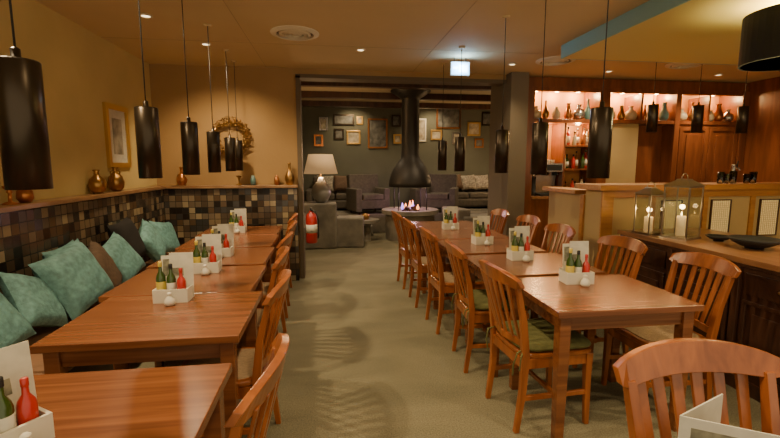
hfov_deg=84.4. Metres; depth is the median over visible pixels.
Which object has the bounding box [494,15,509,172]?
pendant lamp
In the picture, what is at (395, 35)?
ceiling
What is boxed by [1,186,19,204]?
candlestick
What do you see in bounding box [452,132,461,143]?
picture frame
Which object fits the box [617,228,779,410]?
counter
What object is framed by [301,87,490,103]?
ceiling
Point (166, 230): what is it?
throw pillow
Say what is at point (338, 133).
picture frame
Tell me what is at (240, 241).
dining table
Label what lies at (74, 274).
throw pillow
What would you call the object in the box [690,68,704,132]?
pendant lamp
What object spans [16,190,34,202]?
vase
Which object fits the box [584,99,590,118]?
vase
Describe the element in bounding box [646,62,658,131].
pendant lamp
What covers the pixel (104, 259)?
throw pillow
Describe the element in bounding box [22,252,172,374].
bench
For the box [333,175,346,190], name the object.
throw pillow
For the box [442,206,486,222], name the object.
stone bench
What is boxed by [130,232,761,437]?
floor
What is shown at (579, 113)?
vase
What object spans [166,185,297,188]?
ledge shelf
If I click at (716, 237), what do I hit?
serving bowl
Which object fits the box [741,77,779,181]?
wall
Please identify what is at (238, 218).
condiment caddy
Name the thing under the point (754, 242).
serving bowl
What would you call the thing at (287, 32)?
ceiling vent
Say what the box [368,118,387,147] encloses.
picture frame
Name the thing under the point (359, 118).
picture frame
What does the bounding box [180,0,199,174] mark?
pendant lamp
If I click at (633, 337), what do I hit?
dining chair
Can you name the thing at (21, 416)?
condiment caddy
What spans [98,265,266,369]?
dining table
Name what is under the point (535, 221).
dining chair
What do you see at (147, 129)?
pendant lamp
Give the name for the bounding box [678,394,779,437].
menu
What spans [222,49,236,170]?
pendant lamp
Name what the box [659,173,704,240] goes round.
candle lantern
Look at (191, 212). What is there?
wainscot
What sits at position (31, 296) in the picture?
throw pillow
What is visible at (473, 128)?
picture frame
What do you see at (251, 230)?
dining table
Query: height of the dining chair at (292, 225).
0.939 m
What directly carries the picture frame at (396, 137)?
attached to the wall at (348, 158)
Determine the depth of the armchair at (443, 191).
9.69 m
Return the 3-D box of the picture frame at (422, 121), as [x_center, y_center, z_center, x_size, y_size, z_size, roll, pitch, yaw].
[0.769,-2.277,11.001,0.320,0.580,0.030,-1,7,-8]
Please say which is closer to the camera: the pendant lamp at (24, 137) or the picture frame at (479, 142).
the pendant lamp at (24, 137)
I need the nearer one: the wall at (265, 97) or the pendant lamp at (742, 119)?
the pendant lamp at (742, 119)
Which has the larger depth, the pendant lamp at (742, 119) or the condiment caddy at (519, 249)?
the pendant lamp at (742, 119)
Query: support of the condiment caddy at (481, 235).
on the dining table at (500, 245)
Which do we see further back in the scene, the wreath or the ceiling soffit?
the wreath
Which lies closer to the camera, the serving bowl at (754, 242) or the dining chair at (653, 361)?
the dining chair at (653, 361)
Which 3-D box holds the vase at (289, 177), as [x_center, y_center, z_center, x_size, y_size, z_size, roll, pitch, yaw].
[-1.277,-0.575,5.467,0.124,0.281,0.124,-1,7,-8]
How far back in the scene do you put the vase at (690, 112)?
6.33 m
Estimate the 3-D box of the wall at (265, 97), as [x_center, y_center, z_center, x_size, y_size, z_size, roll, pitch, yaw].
[-0.753,-0.572,5.725,4.650,2.700,0.200,-1,7,-8]
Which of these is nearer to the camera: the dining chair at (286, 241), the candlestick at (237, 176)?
the dining chair at (286, 241)
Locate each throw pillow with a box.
[0,272,67,326]
[0,292,35,348]
[28,238,113,320]
[42,240,73,259]
[87,239,121,287]
[102,232,145,283]
[107,217,145,255]
[139,219,166,261]
[149,221,179,251]
[317,175,333,190]
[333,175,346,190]
[457,174,462,188]
[461,175,475,189]
[474,174,487,189]
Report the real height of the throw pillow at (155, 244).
0.483 m
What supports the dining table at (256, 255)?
on the floor
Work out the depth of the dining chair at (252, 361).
2.14 m
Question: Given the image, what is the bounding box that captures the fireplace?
[382,89,437,241]
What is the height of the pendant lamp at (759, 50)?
0.400 m
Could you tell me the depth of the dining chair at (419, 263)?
4.53 m
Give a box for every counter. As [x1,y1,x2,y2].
[543,182,779,273]
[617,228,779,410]
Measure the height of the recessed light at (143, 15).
0.010 m
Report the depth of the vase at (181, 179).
5.26 m
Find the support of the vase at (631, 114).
in the bar cabinet
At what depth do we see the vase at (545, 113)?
6.01 m
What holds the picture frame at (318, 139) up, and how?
attached to the wall at (348, 158)
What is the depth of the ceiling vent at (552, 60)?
4.96 m
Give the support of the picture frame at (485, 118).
attached to the wall at (348, 158)
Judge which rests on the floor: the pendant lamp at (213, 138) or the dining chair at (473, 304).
the dining chair at (473, 304)
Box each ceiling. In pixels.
[36,0,779,82]
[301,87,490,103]
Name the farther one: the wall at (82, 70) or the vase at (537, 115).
the vase at (537, 115)
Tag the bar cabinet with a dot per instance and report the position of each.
(638, 155)
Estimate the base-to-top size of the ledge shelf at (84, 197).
0.035 m
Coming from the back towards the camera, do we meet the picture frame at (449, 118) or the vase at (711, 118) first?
the picture frame at (449, 118)
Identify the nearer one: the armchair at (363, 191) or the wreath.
the wreath
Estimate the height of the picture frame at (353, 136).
0.340 m
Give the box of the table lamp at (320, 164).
[304,154,337,202]
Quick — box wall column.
[487,72,528,235]
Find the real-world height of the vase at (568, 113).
0.228 m
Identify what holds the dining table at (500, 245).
on the floor
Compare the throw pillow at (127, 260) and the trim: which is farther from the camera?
the trim
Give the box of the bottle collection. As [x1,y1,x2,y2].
[564,127,588,187]
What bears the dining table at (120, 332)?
on the floor
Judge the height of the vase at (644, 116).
0.228 m
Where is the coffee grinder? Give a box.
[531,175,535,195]
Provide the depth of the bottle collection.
6.21 m
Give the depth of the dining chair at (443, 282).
3.83 m
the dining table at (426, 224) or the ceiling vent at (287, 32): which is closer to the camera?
the ceiling vent at (287, 32)
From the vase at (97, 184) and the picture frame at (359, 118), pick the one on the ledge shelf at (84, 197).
the vase at (97, 184)
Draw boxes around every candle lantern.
[631,182,663,235]
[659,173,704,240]
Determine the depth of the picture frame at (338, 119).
10.70 m
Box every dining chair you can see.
[180,269,290,437]
[224,333,288,437]
[237,246,288,346]
[262,220,296,317]
[263,231,292,337]
[276,213,297,296]
[391,210,432,288]
[402,217,451,307]
[419,226,485,334]
[445,239,528,372]
[478,259,592,433]
[490,209,508,233]
[516,215,539,244]
[527,223,575,309]
[572,235,647,367]
[601,252,741,401]
[612,338,779,437]
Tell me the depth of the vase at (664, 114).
6.25 m
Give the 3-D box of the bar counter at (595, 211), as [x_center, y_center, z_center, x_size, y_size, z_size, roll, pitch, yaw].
[3.667,0.236,4.870,3.600,1.310,1.110,-1,7,-8]
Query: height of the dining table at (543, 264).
0.750 m
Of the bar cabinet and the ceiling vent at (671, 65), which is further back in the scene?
the bar cabinet
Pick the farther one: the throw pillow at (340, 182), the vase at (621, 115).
the throw pillow at (340, 182)
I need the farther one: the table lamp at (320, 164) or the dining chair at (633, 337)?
the table lamp at (320, 164)
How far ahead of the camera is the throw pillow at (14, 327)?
2.32 m
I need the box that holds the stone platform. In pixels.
[337,207,487,232]
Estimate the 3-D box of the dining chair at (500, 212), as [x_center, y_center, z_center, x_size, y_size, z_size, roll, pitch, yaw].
[1.179,0.344,5.503,0.582,0.939,0.500,-1,7,-8]
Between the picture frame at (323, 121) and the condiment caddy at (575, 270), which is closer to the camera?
the condiment caddy at (575, 270)
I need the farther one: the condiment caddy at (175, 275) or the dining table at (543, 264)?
the dining table at (543, 264)
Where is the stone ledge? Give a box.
[304,201,363,248]
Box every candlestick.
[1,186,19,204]
[236,175,242,184]
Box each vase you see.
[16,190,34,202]
[87,170,106,193]
[176,167,186,185]
[250,175,255,184]
[274,175,279,184]
[285,163,294,184]
[534,106,541,118]
[542,100,548,118]
[552,107,559,118]
[564,103,571,118]
[572,104,584,118]
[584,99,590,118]
[617,105,624,119]
[624,106,636,119]
[642,105,646,119]
[659,102,668,120]
[680,109,687,120]
[688,102,694,120]
[709,110,714,120]
[713,104,723,120]
[722,109,733,121]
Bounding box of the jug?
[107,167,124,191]
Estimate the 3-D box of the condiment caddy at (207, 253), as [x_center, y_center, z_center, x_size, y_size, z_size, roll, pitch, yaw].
[-1.285,0.247,2.993,0.188,0.259,0.182,-2,7,-12]
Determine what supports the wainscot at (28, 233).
attached to the wall at (82, 70)
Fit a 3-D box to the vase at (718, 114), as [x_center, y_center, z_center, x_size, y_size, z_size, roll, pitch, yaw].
[4.895,-1.578,6.408,0.129,0.265,0.129,-1,7,-8]
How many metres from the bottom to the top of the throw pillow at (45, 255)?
0.393 m
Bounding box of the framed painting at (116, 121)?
[102,102,131,167]
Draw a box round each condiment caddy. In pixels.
[0,340,54,437]
[152,252,193,305]
[193,234,221,274]
[211,224,233,257]
[229,209,246,233]
[442,206,458,229]
[471,216,493,245]
[506,226,533,261]
[559,241,594,286]
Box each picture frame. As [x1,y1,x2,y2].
[314,135,322,145]
[319,117,327,130]
[333,114,353,124]
[334,129,343,138]
[347,130,359,143]
[357,116,362,124]
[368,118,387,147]
[391,115,400,126]
[393,134,400,143]
[419,118,425,141]
[431,130,441,139]
[436,109,459,128]
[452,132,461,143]
[467,122,480,135]
[474,138,483,147]
[481,112,489,125]
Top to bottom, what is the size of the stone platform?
0.420 m
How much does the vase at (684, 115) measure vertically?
0.186 m
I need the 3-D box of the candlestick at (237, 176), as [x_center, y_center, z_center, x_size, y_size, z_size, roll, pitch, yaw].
[-1.891,-0.485,5.391,0.090,0.121,0.090,-1,7,-8]
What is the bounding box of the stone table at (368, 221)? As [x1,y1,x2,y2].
[362,213,378,240]
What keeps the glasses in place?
on the bar counter at (595, 211)
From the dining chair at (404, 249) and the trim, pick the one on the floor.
the dining chair at (404, 249)
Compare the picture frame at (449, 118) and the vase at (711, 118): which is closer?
the vase at (711, 118)
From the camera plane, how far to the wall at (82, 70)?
3.63 m
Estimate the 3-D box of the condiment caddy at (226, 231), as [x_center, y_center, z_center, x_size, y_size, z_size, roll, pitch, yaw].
[-1.392,0.181,3.519,0.188,0.259,0.182,-1,7,-8]
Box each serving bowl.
[705,234,728,241]
[727,235,779,249]
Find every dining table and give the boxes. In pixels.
[29,291,261,437]
[33,363,231,437]
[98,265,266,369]
[146,247,274,281]
[175,235,278,281]
[195,226,282,250]
[409,221,472,287]
[419,228,508,308]
[438,238,546,335]
[465,253,605,376]
[509,274,704,437]
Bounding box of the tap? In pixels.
[731,161,740,170]
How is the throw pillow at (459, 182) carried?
on the sofa at (468, 197)
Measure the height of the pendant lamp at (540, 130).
1.270 m
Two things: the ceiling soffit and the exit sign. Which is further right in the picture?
the ceiling soffit
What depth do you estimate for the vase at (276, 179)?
5.43 m
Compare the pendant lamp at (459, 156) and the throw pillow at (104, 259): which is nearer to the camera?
the throw pillow at (104, 259)
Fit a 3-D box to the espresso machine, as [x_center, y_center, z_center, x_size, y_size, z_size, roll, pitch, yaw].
[2.250,-0.602,6.237,0.340,0.510,0.401,-1,7,-8]
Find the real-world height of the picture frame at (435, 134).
0.260 m
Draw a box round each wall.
[0,0,156,203]
[149,64,505,277]
[302,107,489,206]
[535,92,718,186]
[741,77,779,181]
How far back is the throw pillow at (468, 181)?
10.74 m
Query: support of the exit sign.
hanging from the ceiling at (395, 35)
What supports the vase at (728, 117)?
in the bar cabinet
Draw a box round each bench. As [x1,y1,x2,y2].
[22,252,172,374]
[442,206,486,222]
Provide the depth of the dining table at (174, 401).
1.38 m
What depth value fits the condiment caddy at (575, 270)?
2.72 m
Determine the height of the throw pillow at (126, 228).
0.421 m
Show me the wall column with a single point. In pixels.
(506, 191)
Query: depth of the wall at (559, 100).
6.45 m
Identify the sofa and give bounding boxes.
[306,176,345,208]
[410,188,487,206]
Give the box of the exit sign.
[450,58,469,75]
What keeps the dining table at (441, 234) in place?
on the floor
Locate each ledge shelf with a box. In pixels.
[0,185,169,212]
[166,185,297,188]
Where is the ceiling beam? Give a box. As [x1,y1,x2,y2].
[301,81,490,109]
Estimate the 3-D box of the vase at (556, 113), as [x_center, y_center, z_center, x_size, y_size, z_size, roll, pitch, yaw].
[2.341,-1.487,6.057,0.117,0.172,0.117,-1,7,-8]
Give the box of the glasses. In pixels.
[716,171,757,183]
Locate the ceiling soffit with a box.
[561,0,779,64]
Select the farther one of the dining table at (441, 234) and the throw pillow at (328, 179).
the throw pillow at (328, 179)
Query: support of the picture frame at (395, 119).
attached to the wall at (348, 158)
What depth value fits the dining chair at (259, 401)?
1.19 m
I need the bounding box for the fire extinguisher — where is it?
[303,208,318,243]
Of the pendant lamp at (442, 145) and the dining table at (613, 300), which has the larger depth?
the pendant lamp at (442, 145)
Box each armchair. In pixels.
[346,174,389,214]
[421,174,458,207]
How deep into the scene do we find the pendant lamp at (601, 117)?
2.20 m
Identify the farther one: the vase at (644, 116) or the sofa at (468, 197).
the sofa at (468, 197)
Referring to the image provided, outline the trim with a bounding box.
[295,74,506,277]
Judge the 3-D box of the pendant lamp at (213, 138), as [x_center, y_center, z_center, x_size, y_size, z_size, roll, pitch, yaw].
[-1.578,-1.049,3.797,0.110,1.270,0.110,-1,7,-8]
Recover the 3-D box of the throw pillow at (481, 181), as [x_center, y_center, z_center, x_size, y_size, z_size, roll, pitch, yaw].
[2.307,-0.928,10.856,0.436,0.394,0.232,0,7,-3]
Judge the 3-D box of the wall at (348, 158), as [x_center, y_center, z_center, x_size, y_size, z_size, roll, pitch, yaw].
[-0.006,-1.451,11.088,6.100,3.100,0.150,-1,7,-8]
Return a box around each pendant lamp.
[0,0,53,189]
[134,0,162,178]
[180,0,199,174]
[203,23,220,172]
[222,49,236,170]
[231,60,243,170]
[438,63,446,169]
[454,46,464,170]
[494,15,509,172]
[530,1,548,174]
[586,0,613,177]
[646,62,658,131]
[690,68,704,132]
[735,71,749,132]
[738,4,779,71]
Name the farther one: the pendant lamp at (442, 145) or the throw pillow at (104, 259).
the pendant lamp at (442, 145)
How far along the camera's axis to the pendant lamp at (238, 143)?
5.12 m
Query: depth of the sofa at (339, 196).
10.13 m
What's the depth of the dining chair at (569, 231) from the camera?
4.15 m
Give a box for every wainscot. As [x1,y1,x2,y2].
[0,189,165,293]
[164,188,299,280]
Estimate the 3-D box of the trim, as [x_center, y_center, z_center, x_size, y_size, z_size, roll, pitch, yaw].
[0.183,-0.554,5.859,2.800,2.630,0.240,-1,7,-8]
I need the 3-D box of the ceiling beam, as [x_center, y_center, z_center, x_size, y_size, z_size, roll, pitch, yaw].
[0.237,-2.519,8.846,5.900,0.120,2.740,-1,7,-8]
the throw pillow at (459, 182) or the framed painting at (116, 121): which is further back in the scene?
the throw pillow at (459, 182)
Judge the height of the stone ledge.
0.820 m
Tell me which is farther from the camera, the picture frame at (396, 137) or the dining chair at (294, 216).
the picture frame at (396, 137)
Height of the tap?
0.229 m
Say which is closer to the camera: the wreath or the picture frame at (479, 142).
the wreath
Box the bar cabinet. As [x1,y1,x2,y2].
[524,77,749,250]
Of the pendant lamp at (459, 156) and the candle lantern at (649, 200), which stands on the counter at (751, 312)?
the candle lantern at (649, 200)
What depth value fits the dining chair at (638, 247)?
3.37 m
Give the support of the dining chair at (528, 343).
on the floor
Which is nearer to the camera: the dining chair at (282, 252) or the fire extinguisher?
the dining chair at (282, 252)
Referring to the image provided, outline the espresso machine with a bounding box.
[535,160,562,195]
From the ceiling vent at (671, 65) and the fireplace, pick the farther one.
the fireplace
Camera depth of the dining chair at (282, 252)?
2.76 m
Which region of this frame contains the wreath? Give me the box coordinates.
[210,116,252,154]
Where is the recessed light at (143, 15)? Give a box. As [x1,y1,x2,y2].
[138,13,152,17]
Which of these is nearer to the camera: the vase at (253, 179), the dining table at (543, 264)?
the dining table at (543, 264)
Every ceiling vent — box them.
[270,25,318,40]
[535,56,575,65]
[664,63,704,68]
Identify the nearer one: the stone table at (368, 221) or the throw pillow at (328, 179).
the stone table at (368, 221)

